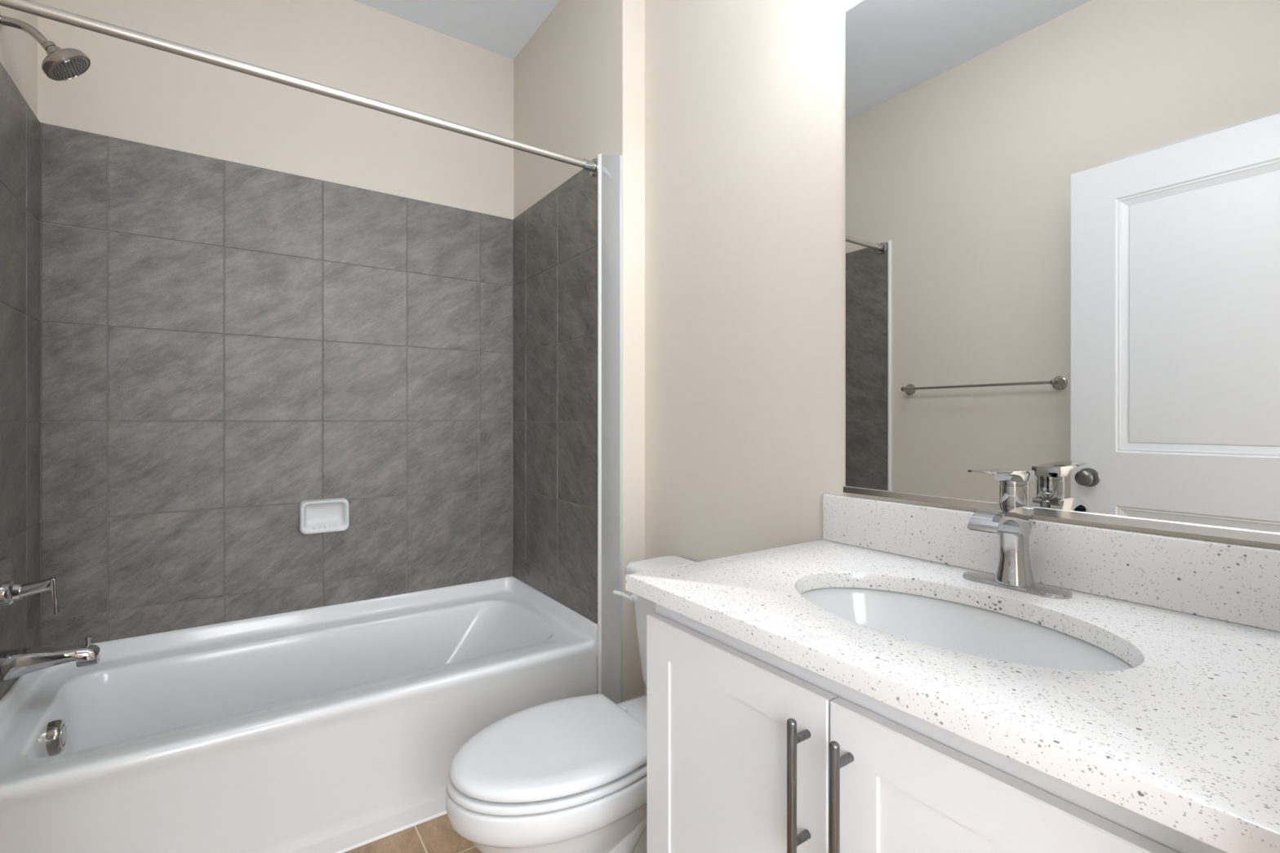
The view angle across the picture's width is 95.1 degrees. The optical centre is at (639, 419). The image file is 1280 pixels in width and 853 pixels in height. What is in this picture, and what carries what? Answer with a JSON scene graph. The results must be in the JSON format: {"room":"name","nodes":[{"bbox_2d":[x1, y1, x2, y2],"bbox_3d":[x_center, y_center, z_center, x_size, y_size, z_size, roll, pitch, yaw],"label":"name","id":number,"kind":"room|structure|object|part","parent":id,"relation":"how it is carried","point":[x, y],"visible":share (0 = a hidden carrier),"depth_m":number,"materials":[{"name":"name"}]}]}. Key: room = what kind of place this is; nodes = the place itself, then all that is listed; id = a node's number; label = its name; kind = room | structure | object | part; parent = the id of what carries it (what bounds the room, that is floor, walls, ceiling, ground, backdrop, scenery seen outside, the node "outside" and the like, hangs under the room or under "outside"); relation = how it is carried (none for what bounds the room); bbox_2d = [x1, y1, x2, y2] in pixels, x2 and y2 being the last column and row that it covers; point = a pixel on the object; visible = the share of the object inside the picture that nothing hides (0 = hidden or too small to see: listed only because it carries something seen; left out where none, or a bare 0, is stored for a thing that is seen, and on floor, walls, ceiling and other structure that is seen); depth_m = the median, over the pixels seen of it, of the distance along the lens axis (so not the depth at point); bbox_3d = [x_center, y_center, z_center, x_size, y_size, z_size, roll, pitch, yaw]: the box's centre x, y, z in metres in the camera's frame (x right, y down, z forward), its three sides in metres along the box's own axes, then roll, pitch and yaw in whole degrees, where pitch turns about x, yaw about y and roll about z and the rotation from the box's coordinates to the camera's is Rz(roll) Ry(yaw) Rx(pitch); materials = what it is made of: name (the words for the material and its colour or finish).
{"room":"bathroom","nodes":[
{"label":"bathroom","id":0,"kind":"room"},
{"bbox_2d":[0,0,39,699],"bbox_3d":[-1.151,-0.240,0.696,0.135,2.900,2.584,0,0,-35],"label":"wall","id":1,"kind":"structure","parent":0,"point":[20,124],"depth_m":1.62,"materials":[{"name":"grey tile"}]},
{"bbox_2d":[0,556,59,629],"bbox_3d":[-1.570,0.438,1.504,0.108,0.171,0.168,0,0,-35],"label":"shower valve","id":2,"kind":"object","parent":1,"relation":"attached to","point":[11,591],"visible":1,"depth_m":1.49,"materials":[{"name":"silver metal"}]},
{"bbox_3d":[-1.556,0.458,1.514,0.074,0.096,0.035,0,0,-35],"label":"lever handle","id":3,"kind":"part","parent":2,"relation":"part of","materials":[{"name":"silver metal"}]},
{"bbox_2d":[0,11,90,80],"bbox_3d":[-1.548,-0.967,1.519,0.178,0.143,0.109,0,0,-35],"label":"shower","id":4,"kind":"object","parent":1,"relation":"attached to","point":[64,64],"visible":1,"depth_m":1.51,"materials":[{"name":"silver metal"}]},
{"bbox_3d":[-1.579,-0.994,1.498,0.103,0.053,0.022,0,0,-35],"label":"shower arm","id":5,"kind":"part","parent":4,"relation":"part of","materials":[{"name":"silver metal"}]},
{"bbox_3d":[-1.509,-0.931,1.546,0.075,0.065,0.097,0,0,-35],"label":"plate","id":6,"kind":"part","parent":4,"relation":"part of","materials":[{"name":"grey metal"}]},
{"bbox_2d":[0,636,101,682],"bbox_3d":[-1.537,0.620,1.527,0.188,0.076,0.074,0,0,-35],"label":"tub spout","id":7,"kind":"object","parent":1,"relation":"attached to","point":[14,663],"visible":1,"depth_m":1.50,"materials":[{"name":"silver metal"}]},
{"bbox_3d":[-1.478,0.598,1.568,0.013,0.032,0.013,0,0,-35],"label":"diverter knob","id":8,"kind":"part","parent":7,"relation":"part of","materials":[{"name":"silver metal"}]},
{"bbox_2d":[0,0,597,176],"bbox_3d":[-0.785,-0.884,1.613,1.524,0.061,0.061,0,0,-35],"label":"shower curtain rod","id":9,"kind":"object","parent":1,"relation":"attached to","point":[32,7],"visible":1,"depth_m":1.49,"materials":[{"name":"grey metal"}]},
{"bbox_2d":[37,0,513,647],"bbox_3d":[-1.204,-0.240,2.298,1.868,2.900,0.128,0,0,-35],"label":"wall","id":10,"kind":"structure","parent":0,"point":[260,298],"depth_m":2.11,"materials":[{"name":"grey tile"}]},
{"bbox_2d":[298,497,349,534],"bbox_3d":[-1.189,0.361,2.206,0.166,0.124,0.040,0,0,-35],"label":"soap dish","id":11,"kind":"object","parent":10,"relation":"attached to","point":[332,514],"visible":1,"depth_m":2.21,"materials":[{"name":"white ceramic"}]},
{"bbox_2d":[343,813,480,852],"bbox_3d":[-0.448,1.190,0.310,3.056,0.060,4.259,0,0,-35],"label":"floor","id":12,"kind":"structure","parent":0,"point":[436,835],"depth_m":1.61,"materials":[{"name":"brown tile"}]},
{"bbox_2d":[0,576,597,852],"bbox_3d":[-0.985,0.934,1.904,1.522,0.452,0.768,0,0,-35],"label":"bathtub","id":13,"kind":"object","parent":12,"relation":"on","point":[338,728],"visible":0.91,"depth_m":1.68,"materials":[{"name":"white ceramic"}]},
{"bbox_2d":[445,555,697,852],"bbox_3d":[-0.096,0.787,1.449,0.751,0.746,0.400,0,0,-35],"label":"toilet","id":14,"kind":"object","parent":12,"relation":"on","point":[568,775],"visible":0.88,"depth_m":1.27,"materials":[{"name":"white ceramic"}]},
{"bbox_3d":[-0.210,0.787,1.371,0.471,0.016,0.376,0,0,-35],"label":"seat","id":15,"kind":"part","parent":14,"relation":"part of","materials":[{"name":"white plastic"}]},
{"bbox_3d":[-0.210,0.759,1.371,0.459,0.024,0.372,0,0,-35],"label":"lid","id":16,"kind":"part","parent":14,"relation":"part of","materials":[{"name":"white plastic"}]},
{"bbox_3d":[-0.041,0.505,1.682,0.083,0.026,0.027,0,0,42],"label":"flush lever","id":17,"kind":"part","parent":14,"relation":"part of","materials":[{"name":"white metal"}]},
{"bbox_3d":[0.136,0.616,1.609,0.181,0.330,0.368,0,0,-35],"label":"tank","id":18,"kind":"part","parent":14,"relation":"part of","materials":[{"name":"white ceramic"}]},
{"bbox_3d":[0.132,0.432,1.606,0.198,0.036,0.400,0,0,-35],"label":"tank lid","id":19,"kind":"part","parent":14,"relation":"part of","materials":[{"name":"white ceramic"}]},
{"bbox_2d":[646,603,1226,852],"bbox_3d":[0.434,0.731,0.858,0.561,0.857,0.783,0,0,-35],"label":"vanity cabinet","id":20,"kind":"object","parent":12,"relation":"on","point":[750,748],"visible":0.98,"depth_m":0.73,"materials":[{"name":"white paint"}]},
{"bbox_3d":[0.129,0.697,0.886,0.020,0.702,0.386,0,0,-35],"label":"door","id":21,"kind":"part","parent":20,"relation":"part of","materials":[{"name":"white paint"}]},
{"bbox_3d":[0.199,0.464,0.736,0.037,0.180,0.012,0,0,-35],"label":"bar handle","id":22,"kind":"part","parent":20,"relation":"part of","materials":[{"name":"silver metal"}]},
{"bbox_3d":[0.235,0.464,0.684,0.037,0.180,0.012,0,0,-35],"label":"bar handle","id":23,"kind":"part","parent":20,"relation":"part of","materials":[{"name":"silver metal"}]},
{"bbox_2d":[625,493,1279,852],"bbox_3d":[0.435,0.236,0.863,0.560,0.132,0.810,0,0,-35],"label":"countertop","id":24,"kind":"structure","parent":20,"relation":"on","point":[1185,740],"depth_m":0.72,"materials":[{"name":"white stone"}]},
{"bbox_2d":[800,587,1133,671],"bbox_3d":[0.432,0.382,0.848,0.337,0.156,0.504,0,0,-35],"label":"sink","id":25,"kind":"object","parent":24,"relation":"in","point":[949,625],"visible":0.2,"depth_m":0.95,"materials":[{"name":"white ceramic"}]},
{"bbox_2d":[962,468,1072,599],"bbox_3d":[0.582,0.176,0.939,0.138,0.195,0.160,0,0,-35],"label":"faucet","id":26,"kind":"object","parent":24,"relation":"on","point":[1012,517],"visible":1,"depth_m":0.94,"materials":[{"name":"silver metal"}]},
{"bbox_3d":[0.579,0.163,0.938,0.133,0.050,0.042,0,0,-35],"label":"spout","id":27,"kind":"part","parent":26,"relation":"part of","materials":[{"name":"silver metal"}]},
{"bbox_3d":[0.581,0.089,0.939,0.132,0.021,0.043,0,0,-35],"label":"lever handle","id":28,"kind":"part","parent":26,"relation":"part of","materials":[{"name":"silver metal"}]},
{"bbox_3d":[0.616,0.270,0.963,0.053,0.007,0.160,0,0,-35],"label":"plate","id":29,"kind":"part","parent":26,"relation":"part of","materials":[{"name":"silver metal"}]},
{"bbox_3d":[0.351,0.697,0.564,0.020,0.702,0.390,0,0,-35],"label":"door","id":30,"kind":"part","parent":20,"relation":"part of","materials":[{"name":"white paint"}]},
{"bbox_2d":[353,0,559,59],"bbox_3d":[-0.483,-1.690,0.285,2.969,0.100,4.259,0,0,-35],"label":"ceiling","id":31,"kind":"structure","parent":0,"point":[504,28],"depth_m":2.38,"materials":[{"name":"white paint"}]},
{"bbox_2d":[512,0,1279,703],"bbox_3d":[0.205,-0.240,1.705,0.223,2.900,2.464,0,0,-35],"label":"wall","id":32,"kind":"structure","parent":0,"point":[679,305],"depth_m":1.83,"materials":[{"name":"beige paint"}]},
{"bbox_3d":[-0.361,-0.086,2.342,0.002,1.648,0.758,0,0,-35],"label":"tile panel","id":33,"kind":"part","parent":32,"relation":"part of","materials":[{"name":"grey tile"}]},
{"bbox_2d":[822,493,1279,631],"bbox_3d":[0.657,0.222,1.014,0.022,0.104,0.807,0,0,-35],"label":"backsplash","id":34,"kind":"structure","parent":32,"relation":"attached to","point":[1237,584],"depth_m":0.91,"materials":[{"name":"white stone"}]},
{"bbox_2d":[843,0,1279,544],"bbox_3d":[0.663,-0.377,1.019,0.008,1.078,0.718,0,0,-35],"label":"wall mirror","id":35,"kind":"object","parent":32,"relation":"attached to","point":[1063,216],"visible":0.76,"depth_m":0.96,"materials":[{"name":"clear glass"}]}
]}

